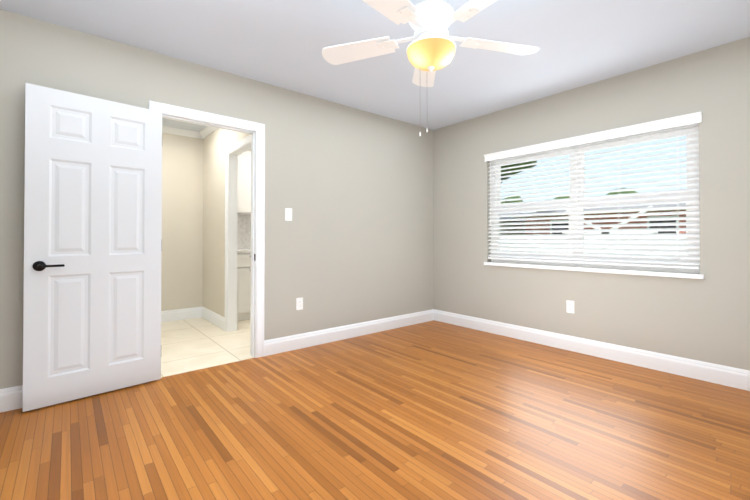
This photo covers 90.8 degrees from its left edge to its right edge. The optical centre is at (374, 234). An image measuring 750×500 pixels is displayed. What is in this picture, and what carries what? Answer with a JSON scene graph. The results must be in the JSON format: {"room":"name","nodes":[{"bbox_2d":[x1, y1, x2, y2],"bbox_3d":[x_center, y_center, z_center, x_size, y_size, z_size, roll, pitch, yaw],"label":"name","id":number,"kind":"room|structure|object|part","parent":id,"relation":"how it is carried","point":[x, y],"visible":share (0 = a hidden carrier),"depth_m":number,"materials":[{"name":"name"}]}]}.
{"room":"empty bedroom","nodes":[
{"label":"empty bedroom","id":0,"kind":"room"},
{"bbox_2d":[161,133,250,310],"bbox_3d":[-2.008,-0.124,5.419,3.570,2.500,0.120,0,-1,-40],"label":"wall","id":1,"kind":"structure","parent":0,"point":[182,233],"depth_m":4.89,"materials":[{"name":"paint"}]},
{"bbox_2d":[162,126,198,137],"bbox_3d":[-2.778,-1.346,4.667,0.990,0.070,0.070,0,-1,-40],"label":"crown molding","id":2,"kind":"structure","parent":1,"relation":"attached to","point":[170,130],"depth_m":4.84,"materials":[{"name":"white wood"}]},
{"bbox_2d":[161,307,199,321],"bbox_3d":[-2.780,1.049,4.678,1.130,0.140,0.016,0,-1,-40],"label":"baseboard","id":3,"kind":"structure","parent":1,"relation":"attached to","point":[187,313],"depth_m":4.86,"materials":[{"name":"white wood"}]},
{"bbox_2d":[237,151,250,214],"bbox_3d":[-1.865,-0.726,5.234,0.506,0.860,0.352,0,-1,-40],"label":"upper cabinet","id":4,"kind":"object","parent":1,"relation":"attached to","point":[244,159],"depth_m":5.08,"materials":[{"name":"white wood"}]},
{"bbox_2d":[237,215,250,246],"bbox_3d":[-1.649,-0.042,5.628,1.350,0.500,0.012,0,-1,-40],"label":"backsplash","id":5,"kind":"structure","parent":1,"relation":"attached to","point":[243,221],"depth_m":5.40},
{"bbox_2d":[161,317,254,376],"bbox_3d":[-1.248,1.149,4.650,3.770,0.060,2.256,0,-1,-40],"label":"floor","id":6,"kind":"structure","parent":0,"point":[191,344],"depth_m":3.70,"materials":[{"name":"beige tile"}]},
{"bbox_2d":[237,251,250,320],"bbox_3d":[-1.796,0.683,5.094,0.450,0.880,0.635,0,-1,-40],"label":"base cabinet","id":7,"kind":"object","parent":6,"relation":"on","point":[243,257],"depth_m":4.79,"materials":[{"name":"white wood"}]},
{"bbox_2d":[237,247,250,250],"bbox_3d":[-1.452,0.225,5.388,1.370,0.040,0.630,0,-1,-40],"label":"countertop","id":8,"kind":"structure","parent":7,"relation":"on","point":[238,248],"depth_m":5.16,"materials":[{"name":"white stone"}]},
{"bbox_2d":[0,9,433,388],"bbox_3d":[-1.005,-0.142,3.470,4.520,2.500,0.120,0,-1,-40],"label":"wall","id":9,"kind":"structure","parent":0,"point":[351,242],"depth_m":3.58,"materials":[{"name":"paint"}]},
{"bbox_2d":[0,385,22,412],"bbox_3d":[-2.147,1.028,2.421,1.135,0.140,0.016,0,-1,-40],"label":"baseboard","id":10,"kind":"structure","parent":9,"relation":"attached to","point":[11,398],"depth_m":2.31,"materials":[{"name":"white wood"}]},
{"bbox_2d":[22,83,161,411],"bbox_3d":[-1.883,0.077,2.534,0.762,2.020,0.157,0,-1,-40],"label":"door leaf","id":11,"kind":"structure","parent":9,"relation":"in","point":[92,246],"depth_m":2.49,"materials":[{"name":"white wood"}]},
{"bbox_2d":[149,100,264,357],"bbox_3d":[-1.405,0.047,3.137,0.910,2.115,0.160,0,-1,-40],"label":"door frame","id":12,"kind":"structure","parent":9,"relation":"attached to","point":[254,141],"depth_m":3.23,"materials":[{"name":"white wood"}]},
{"bbox_2d":[285,208,291,220],"bbox_3d":[-0.824,-0.192,3.535,0.072,0.118,0.012,0,-1,-40],"label":"light switch","id":13,"kind":"object","parent":9,"relation":"attached to","point":[288,214],"visible":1,"depth_m":3.53,"materials":[{"name":"white plastic"}]},
{"bbox_2d":[296,297,302,309],"bbox_3d":[-0.735,0.675,3.604,0.072,0.118,0.008,0,-1,-40],"label":"outlet","id":14,"kind":"object","parent":9,"relation":"attached to","point":[299,303],"visible":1,"depth_m":3.60,"materials":[{"name":"white plastic"}]},
{"bbox_2d":[264,310,431,355],"bbox_3d":[-0.125,1.044,4.103,2.305,0.140,0.016,0,-1,-40],"label":"baseboard","id":15,"kind":"structure","parent":9,"relation":"attached to","point":[298,341],"depth_m":3.89,"materials":[{"name":"white wood"}]},
{"bbox_2d":[203,128,250,317],"bbox_3d":[-1.666,-0.135,4.312,0.100,2.500,2.020,0,-1,-40],"label":"wall","id":16,"kind":"structure","parent":0,"point":[217,142],"depth_m":4.65,"materials":[{"name":"paint"}]},
{"bbox_2d":[199,126,217,138],"bbox_3d":[-1.731,-1.350,4.269,0.070,0.070,2.020,0,-1,-40],"label":"crown molding","id":17,"kind":"structure","parent":16,"relation":"attached to","point":[206,131],"depth_m":4.83,"materials":[{"name":"white wood"}]},
{"bbox_2d":[200,307,224,330],"bbox_3d":[-2.041,1.049,4.661,0.016,0.140,0.945,0,-1,-40],"label":"baseboard","id":18,"kind":"structure","parent":16,"relation":"attached to","point":[205,313],"depth_m":4.65,"materials":[{"name":"white wood"}]},
{"bbox_2d":[0,320,749,499],"bbox_3d":[0.379,1.124,1.952,4.720,0.060,3.974,0,-1,-40],"label":"floor","id":19,"kind":"structure","parent":0,"point":[433,410],"depth_m":2.06,"materials":[{"name":"brown wood"}]},
{"bbox_2d":[0,0,749,131],"bbox_3d":[-0.343,-1.448,2.843,4.720,0.100,6.230,0,-1,-40],"label":"ceiling","id":20,"kind":"structure","parent":0,"point":[284,43],"depth_m":2.65,"materials":[{"name":"paint"}]},
{"bbox_2d":[322,0,538,135],"bbox_3d":[0.312,-0.971,1.988,1.268,0.871,1.256,0,-1,-40],"label":"fan","id":21,"kind":"object","parent":20,"relation":"hanging from","point":[431,49],"visible":1,"depth_m":1.97,"materials":[{"name":"white metal"}]},
{"bbox_3d":[0.307,-0.960,2.026,0.264,0.094,0.264,0,-1,-40],"label":"lamp shade","id":22,"kind":"part","parent":21,"relation":"part of","materials":[{"name":"yellow glass"}]},
{"bbox_2d":[433,37,749,370],"bbox_3d":[1.395,-0.135,4.276,0.200,2.500,6.230,0,-1,-40],"label":"wall","id":23,"kind":"structure","parent":0,"point":[706,318],"depth_m":3.18,"materials":[{"name":"paint"}]},
{"bbox_2d":[566,300,573,312],"bbox_3d":[1.868,0.691,3.537,0.008,0.118,0.072,0,-1,-40],"label":"outlet","id":24,"kind":"object","parent":23,"relation":"attached to","point":[569,306],"visible":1,"depth_m":3.54,"materials":[{"name":"white plastic"}]},
{"bbox_2d":[432,309,749,390],"bbox_3d":[1.986,1.037,3.385,0.016,0.140,3.820,0,-1,-40],"label":"baseboard","id":25,"kind":"structure","parent":23,"relation":"attached to","point":[738,378],"depth_m":3.24,"materials":[{"name":"white wood"}]},
{"bbox_2d":[484,262,703,278],"bbox_3d":[1.903,0.327,3.550,0.113,0.036,1.910,0,-1,-40],"label":"window sill","id":26,"kind":"structure","parent":23,"relation":"attached to","point":[662,274],"depth_m":3.29,"materials":[{"name":"white wood"}]},
{"bbox_2d":[491,124,699,272],"bbox_3d":[1.968,-0.296,3.609,0.064,1.210,1.860,0,-1,-40],"label":"window","id":27,"kind":"structure","parent":23,"relation":"in","point":[627,202],"depth_m":3.45,"materials":[{"name":"plastic"}]},
{"bbox_2d":[484,112,701,268],"bbox_3d":[1.893,-0.325,3.547,0.092,1.197,1.896,0,-1,-40],"label":"window blinds","id":28,"kind":"object","parent":27,"relation":"attached to","point":[659,125],"visible":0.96,"depth_m":3.34,"materials":[{"name":"white plastic"}]},
{"label":"outside","id":29,"kind":"structure","parent":0,"visible":0},
{"bbox_3d":[22.966,2.432,33.066,69.780,0.100,105.000,0,-1,-40],"label":"ground","id":30,"kind":"structure","parent":29,"visible":0},
{"bbox_2d":[500,212,525,234],"bbox_3d":[3.095,0.173,26.702,9.500,4.300,18.400,0,-1,-40],"label":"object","id":31,"kind":"structure","parent":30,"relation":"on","point":[511,225],"depth_m":18.51,"materials":[{"name":"paint"}]},
{"bbox_2d":[501,160,536,182],"bbox_3d":[3.680,-2.184,14.431,6.435,8.786,5.387,0,-1,-40],"label":"tree","id":32,"kind":"object","parent":30,"relation":"on","point":[518,168],"depth_m":13.91,"materials":[{"name":"green plant"}]},
{"bbox_2d":[501,188,638,211],"bbox_3d":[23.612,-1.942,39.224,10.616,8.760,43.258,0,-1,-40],"label":"tree","id":33,"kind":"object","parent":30,"relation":"on","point":[622,192],"depth_m":39.86,"materials":[{"name":"green plant"}]},
{"bbox_2d":[501,233,685,255],"bbox_3d":[2.837,1.095,11.780,0.150,2.180,24.140,0,-1,-40],"label":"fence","id":34,"kind":"object","parent":30,"relation":"on","point":[597,242],"depth_m":8.66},
{"bbox_2d":[512,203,685,233],"bbox_3d":[13.436,0.340,15.011,10.550,3.750,12.400,0,-1,-40],"label":"building","id":35,"kind":"structure","parent":30,"relation":"on","point":[651,211],"depth_m":13.86,"materials":[{"name":"brick"}]}
]}

